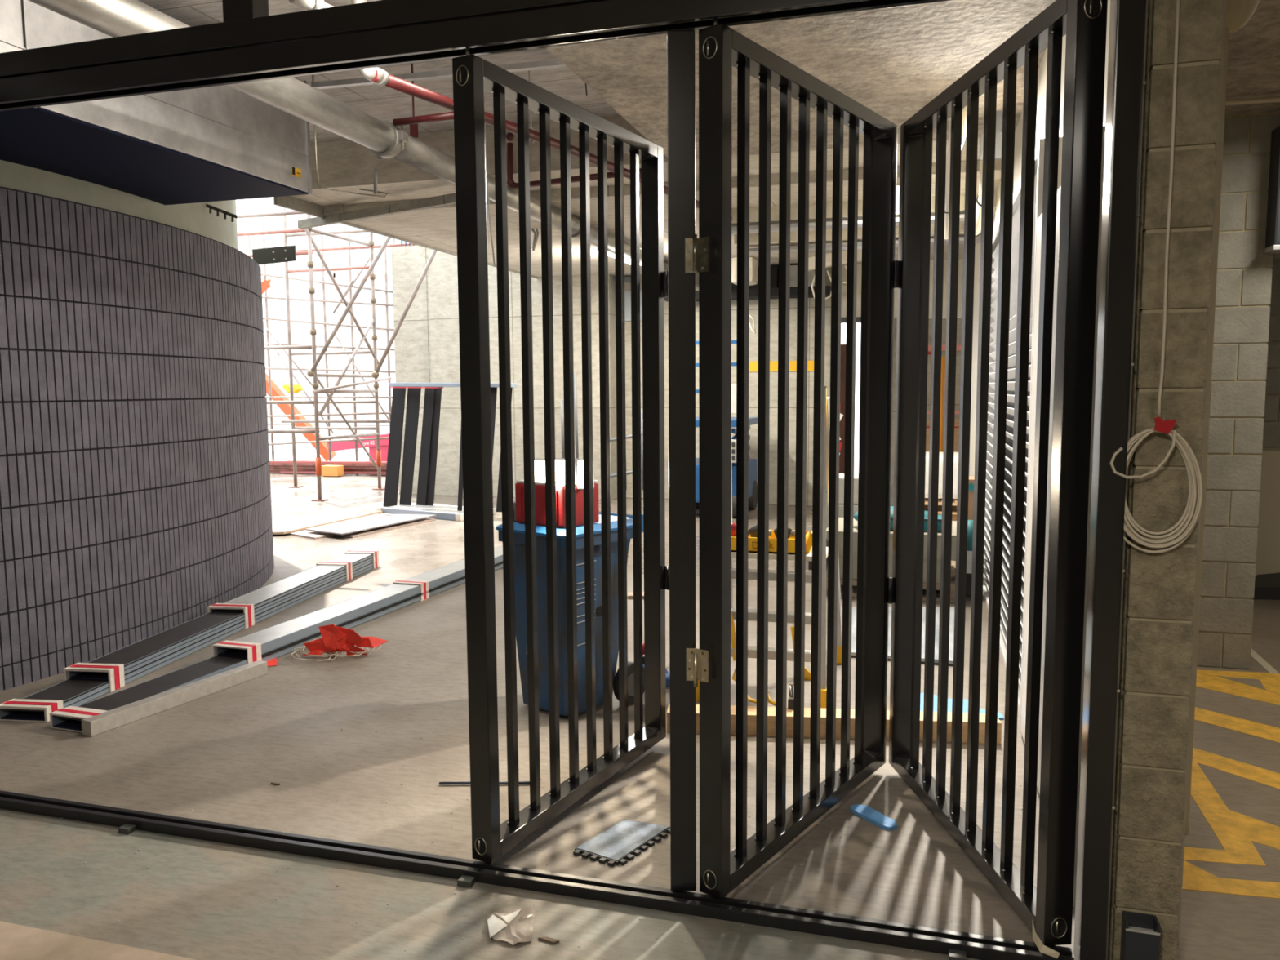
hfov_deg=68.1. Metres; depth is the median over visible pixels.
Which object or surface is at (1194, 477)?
cable coil
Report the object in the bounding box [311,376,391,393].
rail
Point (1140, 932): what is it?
channel offcut
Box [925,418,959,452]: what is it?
hoarding
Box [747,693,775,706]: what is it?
strap
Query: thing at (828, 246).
cable tray
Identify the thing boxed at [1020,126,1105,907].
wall
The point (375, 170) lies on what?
rod bracket
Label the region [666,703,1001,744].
timber beam
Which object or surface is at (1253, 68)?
ceiling
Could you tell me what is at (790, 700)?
clamp
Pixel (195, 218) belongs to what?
wall
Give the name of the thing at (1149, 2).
trim
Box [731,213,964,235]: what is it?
cable tray
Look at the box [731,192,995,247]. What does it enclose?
beam
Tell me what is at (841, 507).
carton
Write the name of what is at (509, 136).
pipe
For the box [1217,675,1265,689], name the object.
floor marking gap
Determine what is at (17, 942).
floor marking
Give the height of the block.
0.180 m
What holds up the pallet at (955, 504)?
on the crate
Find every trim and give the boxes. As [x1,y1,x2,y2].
[273,195,538,279]
[1107,0,1152,959]
[1185,26,1229,834]
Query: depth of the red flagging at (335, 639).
5.36 m
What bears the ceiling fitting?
hanging from the ceiling at (1253, 68)
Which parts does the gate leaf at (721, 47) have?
rail, rail, corner plate, corner plate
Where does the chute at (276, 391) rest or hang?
on the floor
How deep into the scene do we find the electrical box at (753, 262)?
10.98 m
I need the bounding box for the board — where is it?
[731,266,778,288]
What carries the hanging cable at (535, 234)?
hanging from the ceiling at (348, 166)
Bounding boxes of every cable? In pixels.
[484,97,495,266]
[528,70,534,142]
[530,228,538,250]
[749,267,755,333]
[811,270,831,299]
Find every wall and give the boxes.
[0,160,238,249]
[0,186,274,691]
[624,258,963,506]
[968,0,1226,944]
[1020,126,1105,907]
[1196,111,1279,669]
[1254,257,1279,576]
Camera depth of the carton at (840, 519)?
6.78 m
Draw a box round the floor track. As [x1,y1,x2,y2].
[0,790,1074,959]
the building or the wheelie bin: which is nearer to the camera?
the wheelie bin
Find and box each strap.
[205,203,236,222]
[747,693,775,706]
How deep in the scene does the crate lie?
8.66 m
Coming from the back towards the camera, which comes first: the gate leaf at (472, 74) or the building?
the building
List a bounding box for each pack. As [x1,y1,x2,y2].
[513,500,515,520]
[924,451,958,498]
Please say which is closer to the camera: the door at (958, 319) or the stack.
the door at (958, 319)
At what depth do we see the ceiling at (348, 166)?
7.50 m
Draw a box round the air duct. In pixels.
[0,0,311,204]
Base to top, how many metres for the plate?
0.150 m
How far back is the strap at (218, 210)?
6.67 m
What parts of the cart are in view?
leg, leg, leg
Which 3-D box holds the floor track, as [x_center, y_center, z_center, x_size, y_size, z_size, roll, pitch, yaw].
[-1.140,1.200,3.104,4.710,0.034,0.107,1,6,16]
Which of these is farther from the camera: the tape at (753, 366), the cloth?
the tape at (753, 366)
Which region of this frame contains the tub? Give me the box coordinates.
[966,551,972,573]
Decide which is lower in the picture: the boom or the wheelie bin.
the wheelie bin
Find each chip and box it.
[271,782,279,785]
[538,936,559,944]
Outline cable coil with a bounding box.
[1109,0,1202,553]
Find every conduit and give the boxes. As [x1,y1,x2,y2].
[311,59,586,95]
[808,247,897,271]
[1225,97,1279,105]
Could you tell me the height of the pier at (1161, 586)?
3.112 m
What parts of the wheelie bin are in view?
lid, handle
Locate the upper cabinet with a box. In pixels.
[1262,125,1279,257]
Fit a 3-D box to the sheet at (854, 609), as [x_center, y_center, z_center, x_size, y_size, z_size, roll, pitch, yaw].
[1.582,0.921,5.821,0.748,0.030,1.333,1,6,16]
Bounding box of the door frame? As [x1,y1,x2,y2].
[840,316,861,323]
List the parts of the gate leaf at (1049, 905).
corner plate, corner plate, rail, rail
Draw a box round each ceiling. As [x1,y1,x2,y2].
[137,0,620,143]
[291,115,1001,277]
[546,0,1055,159]
[1224,0,1279,115]
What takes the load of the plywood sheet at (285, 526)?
on the plywood sheet at (307, 534)
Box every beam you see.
[0,0,951,111]
[663,285,831,302]
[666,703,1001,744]
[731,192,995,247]
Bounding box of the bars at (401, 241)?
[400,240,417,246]
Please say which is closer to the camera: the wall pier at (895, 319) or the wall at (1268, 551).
the wall at (1268, 551)
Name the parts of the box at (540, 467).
led panel, led panel, led panel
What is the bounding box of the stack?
[269,460,386,475]
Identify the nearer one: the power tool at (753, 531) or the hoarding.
the power tool at (753, 531)
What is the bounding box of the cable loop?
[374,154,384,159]
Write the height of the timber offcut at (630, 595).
0.020 m
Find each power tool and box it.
[730,523,749,537]
[748,524,771,537]
[773,527,795,538]
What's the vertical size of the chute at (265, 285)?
0.728 m
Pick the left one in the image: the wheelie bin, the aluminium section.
the aluminium section
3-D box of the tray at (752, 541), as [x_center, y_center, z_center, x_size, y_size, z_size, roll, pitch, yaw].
[0.635,0.294,4.732,0.500,0.102,0.282,1,6,16]
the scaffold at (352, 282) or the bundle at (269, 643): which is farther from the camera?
the scaffold at (352, 282)
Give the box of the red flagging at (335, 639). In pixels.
[266,624,388,666]
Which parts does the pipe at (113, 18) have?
hanger rod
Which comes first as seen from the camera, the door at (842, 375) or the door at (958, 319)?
the door at (842, 375)
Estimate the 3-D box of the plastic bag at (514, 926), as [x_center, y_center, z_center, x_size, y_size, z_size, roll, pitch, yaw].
[-0.354,1.243,2.641,0.136,0.019,0.162,-2,6,-14]
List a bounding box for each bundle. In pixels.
[0,550,378,722]
[49,545,502,732]
[282,383,303,393]
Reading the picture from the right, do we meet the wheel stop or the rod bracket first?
the wheel stop
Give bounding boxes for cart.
[696,386,842,708]
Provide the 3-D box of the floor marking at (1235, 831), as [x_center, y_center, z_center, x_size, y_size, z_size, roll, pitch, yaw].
[2.230,1.166,3.374,0.665,0.001,1.180,3,6,29]
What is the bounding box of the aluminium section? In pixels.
[81,660,267,736]
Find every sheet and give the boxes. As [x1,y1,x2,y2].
[271,502,383,534]
[286,512,435,539]
[305,513,435,534]
[841,607,954,666]
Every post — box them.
[939,356,945,452]
[1073,0,1147,959]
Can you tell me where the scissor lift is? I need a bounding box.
[695,340,757,517]
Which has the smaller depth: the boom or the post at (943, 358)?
the post at (943, 358)
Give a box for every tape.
[748,360,813,371]
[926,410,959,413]
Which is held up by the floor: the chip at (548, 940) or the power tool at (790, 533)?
the chip at (548, 940)
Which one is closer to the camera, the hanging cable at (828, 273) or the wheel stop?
the wheel stop
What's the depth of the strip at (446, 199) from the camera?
7.83 m
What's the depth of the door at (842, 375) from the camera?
12.14 m
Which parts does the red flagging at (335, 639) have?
cord, cord, cord, cord, cord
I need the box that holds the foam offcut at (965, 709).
[920,692,1004,719]
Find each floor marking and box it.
[0,920,195,959]
[1182,860,1279,898]
[1183,747,1279,866]
[1194,706,1279,742]
[1195,670,1279,705]
[1250,648,1279,674]
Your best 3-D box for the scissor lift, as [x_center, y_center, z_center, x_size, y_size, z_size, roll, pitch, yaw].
[0.917,-0.618,11.382,0.830,2.040,1.255,1,6,16]
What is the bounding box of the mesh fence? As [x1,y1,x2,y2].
[333,270,392,439]
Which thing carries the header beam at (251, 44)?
attached to the ceiling at (386, 103)
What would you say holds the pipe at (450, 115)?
attached to the pipe at (113, 18)
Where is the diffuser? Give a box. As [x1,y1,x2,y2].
[608,251,631,265]
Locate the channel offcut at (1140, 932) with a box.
[1120,911,1160,959]
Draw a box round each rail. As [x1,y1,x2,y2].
[280,419,390,422]
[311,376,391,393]
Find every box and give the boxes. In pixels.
[534,457,594,488]
[731,256,757,285]
[790,265,814,287]
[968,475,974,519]
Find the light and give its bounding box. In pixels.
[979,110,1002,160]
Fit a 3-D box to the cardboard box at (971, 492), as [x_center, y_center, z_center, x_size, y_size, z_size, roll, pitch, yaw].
[2.646,0.374,7.483,0.192,0.786,0.307,1,6,16]
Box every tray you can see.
[730,529,812,554]
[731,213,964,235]
[749,236,980,254]
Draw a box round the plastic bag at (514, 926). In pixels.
[486,906,535,945]
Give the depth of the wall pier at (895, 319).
11.68 m
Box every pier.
[890,318,897,506]
[1111,0,1224,959]
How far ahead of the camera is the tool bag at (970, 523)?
6.74 m
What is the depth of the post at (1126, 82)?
2.30 m
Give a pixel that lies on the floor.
(414, 686)
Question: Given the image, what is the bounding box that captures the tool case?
[515,480,599,528]
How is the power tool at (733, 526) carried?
in the tray at (752, 541)
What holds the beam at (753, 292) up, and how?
on the wall at (774, 303)
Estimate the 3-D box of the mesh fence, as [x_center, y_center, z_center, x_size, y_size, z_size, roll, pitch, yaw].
[-7.892,-3.646,27.688,2.242,5.112,0.060,1,6,16]
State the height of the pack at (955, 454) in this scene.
0.392 m
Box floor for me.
[0,424,1279,959]
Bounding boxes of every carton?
[826,473,858,504]
[826,503,857,528]
[826,517,956,560]
[826,555,940,583]
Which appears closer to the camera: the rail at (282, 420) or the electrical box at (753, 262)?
the electrical box at (753, 262)
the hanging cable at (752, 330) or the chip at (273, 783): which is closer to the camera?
the chip at (273, 783)
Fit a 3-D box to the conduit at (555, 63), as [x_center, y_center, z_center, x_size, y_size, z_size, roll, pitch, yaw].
[-1.135,-2.266,5.488,1.753,0.229,0.040,1,6,16]
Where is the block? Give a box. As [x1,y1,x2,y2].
[320,465,343,476]
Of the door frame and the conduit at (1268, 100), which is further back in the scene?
the door frame
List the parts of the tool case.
case lid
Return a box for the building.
[235,196,408,425]
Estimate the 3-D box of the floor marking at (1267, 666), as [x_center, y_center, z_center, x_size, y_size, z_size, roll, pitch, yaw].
[3.288,1.020,4.812,0.082,0.001,1.410,1,6,16]
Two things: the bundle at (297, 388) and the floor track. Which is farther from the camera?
the bundle at (297, 388)
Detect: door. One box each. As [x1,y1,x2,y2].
[839,344,856,473]
[926,317,961,418]
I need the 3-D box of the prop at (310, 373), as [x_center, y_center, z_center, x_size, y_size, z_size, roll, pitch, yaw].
[-3.839,-2.364,12.601,1.321,1.967,0.098,0,6,7]
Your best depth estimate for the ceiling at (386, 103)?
6.08 m
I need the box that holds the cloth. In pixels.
[642,664,669,686]
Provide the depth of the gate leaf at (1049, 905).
2.73 m
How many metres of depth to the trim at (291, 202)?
8.11 m
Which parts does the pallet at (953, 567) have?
board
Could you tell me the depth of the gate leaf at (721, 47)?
2.96 m
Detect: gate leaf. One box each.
[452,48,669,863]
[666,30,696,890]
[684,18,897,899]
[888,0,1107,946]
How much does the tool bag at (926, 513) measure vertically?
0.160 m
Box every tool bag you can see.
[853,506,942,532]
[965,520,973,596]
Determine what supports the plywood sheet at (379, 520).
on the plywood sheet at (307, 534)
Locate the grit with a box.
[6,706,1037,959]
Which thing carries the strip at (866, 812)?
on the floor
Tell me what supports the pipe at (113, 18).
attached to the ceiling at (386, 103)
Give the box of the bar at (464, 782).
[439,778,542,784]
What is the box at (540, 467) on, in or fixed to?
on the tool case
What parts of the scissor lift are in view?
guard rail, scissor arm, scissor arm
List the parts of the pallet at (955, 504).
board, board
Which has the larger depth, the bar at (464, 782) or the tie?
the bar at (464, 782)
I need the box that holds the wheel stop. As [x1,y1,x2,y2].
[1253,573,1279,599]
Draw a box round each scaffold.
[236,207,417,501]
[246,221,395,461]
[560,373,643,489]
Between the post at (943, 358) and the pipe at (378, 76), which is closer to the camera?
the pipe at (378, 76)
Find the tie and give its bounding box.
[1032,921,1059,958]
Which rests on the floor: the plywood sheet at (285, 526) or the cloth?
the cloth
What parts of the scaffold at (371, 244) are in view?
plate, plate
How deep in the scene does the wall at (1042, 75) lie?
3.95 m
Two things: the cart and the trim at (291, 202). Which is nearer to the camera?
the cart
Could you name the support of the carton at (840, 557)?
on the pallet at (953, 567)
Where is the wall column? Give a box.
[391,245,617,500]
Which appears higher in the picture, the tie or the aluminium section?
the aluminium section
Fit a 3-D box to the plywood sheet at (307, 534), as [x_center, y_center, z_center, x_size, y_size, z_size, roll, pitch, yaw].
[-3.116,0.496,10.659,1.415,0.018,1.866,4,7,37]
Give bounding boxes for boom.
[327,433,389,461]
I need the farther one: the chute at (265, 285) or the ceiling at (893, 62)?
the chute at (265, 285)
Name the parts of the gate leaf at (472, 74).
rail, rail, corner plate, corner plate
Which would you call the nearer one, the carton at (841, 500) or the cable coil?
the cable coil
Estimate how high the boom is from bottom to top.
0.693 m
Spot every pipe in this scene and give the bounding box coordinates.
[27,0,667,271]
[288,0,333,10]
[351,0,797,245]
[392,111,453,126]
[506,132,640,189]
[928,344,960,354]
[944,106,966,239]
[975,153,982,235]
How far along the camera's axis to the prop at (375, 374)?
12.36 m
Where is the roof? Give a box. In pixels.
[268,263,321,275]
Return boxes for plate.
[252,245,296,265]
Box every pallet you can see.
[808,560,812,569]
[826,564,955,602]
[924,497,957,514]
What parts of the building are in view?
cladding panel, cladding panel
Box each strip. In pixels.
[297,192,455,229]
[849,804,897,831]
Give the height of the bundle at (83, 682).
0.146 m
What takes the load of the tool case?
on the wheelie bin
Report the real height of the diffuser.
0.012 m
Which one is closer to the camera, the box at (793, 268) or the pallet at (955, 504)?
the pallet at (955, 504)
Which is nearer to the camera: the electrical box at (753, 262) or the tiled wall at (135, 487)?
the tiled wall at (135, 487)
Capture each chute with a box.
[261,279,271,293]
[265,373,336,460]
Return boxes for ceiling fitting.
[1225,0,1259,32]
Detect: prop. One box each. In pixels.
[306,236,391,377]
[371,249,436,378]
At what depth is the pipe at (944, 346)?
13.12 m
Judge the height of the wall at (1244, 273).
2.860 m
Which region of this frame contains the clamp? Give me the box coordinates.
[787,684,793,709]
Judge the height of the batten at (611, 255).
0.070 m
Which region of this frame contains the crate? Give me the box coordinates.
[924,505,956,520]
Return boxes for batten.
[596,246,631,265]
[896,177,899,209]
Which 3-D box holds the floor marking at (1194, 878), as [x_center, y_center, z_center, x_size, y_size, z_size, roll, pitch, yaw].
[1.885,1.215,2.886,0.575,0.002,0.267,1,6,16]
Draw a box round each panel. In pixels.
[376,382,516,521]
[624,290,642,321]
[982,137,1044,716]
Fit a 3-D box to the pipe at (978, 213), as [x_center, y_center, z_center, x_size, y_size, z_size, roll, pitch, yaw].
[2.474,-2.057,6.861,0.101,0.452,0.754,1,6,14]
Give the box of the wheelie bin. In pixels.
[496,511,644,715]
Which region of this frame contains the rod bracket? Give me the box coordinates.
[311,75,388,198]
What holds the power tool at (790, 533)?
in the tray at (752, 541)
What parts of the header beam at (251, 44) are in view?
hanger post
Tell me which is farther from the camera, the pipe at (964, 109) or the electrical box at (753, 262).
the electrical box at (753, 262)
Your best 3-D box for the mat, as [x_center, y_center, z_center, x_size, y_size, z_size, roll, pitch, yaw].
[-0.051,1.198,3.148,0.183,0.014,0.328,4,7,36]
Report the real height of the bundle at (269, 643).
0.126 m
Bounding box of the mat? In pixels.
[573,818,670,866]
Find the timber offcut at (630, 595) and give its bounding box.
[627,591,644,598]
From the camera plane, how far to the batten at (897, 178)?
6.98 m
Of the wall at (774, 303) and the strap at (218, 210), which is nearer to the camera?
the strap at (218, 210)
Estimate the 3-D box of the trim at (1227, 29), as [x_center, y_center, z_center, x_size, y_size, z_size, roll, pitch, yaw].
[1.835,-0.240,3.099,0.025,2.860,0.120,1,6,16]
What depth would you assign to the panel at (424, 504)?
11.94 m
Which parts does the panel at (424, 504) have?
rail, rail, rail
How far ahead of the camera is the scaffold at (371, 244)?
13.81 m
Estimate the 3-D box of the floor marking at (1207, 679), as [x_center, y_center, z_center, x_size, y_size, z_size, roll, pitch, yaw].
[3.073,1.034,4.687,0.839,0.001,0.743,4,7,37]

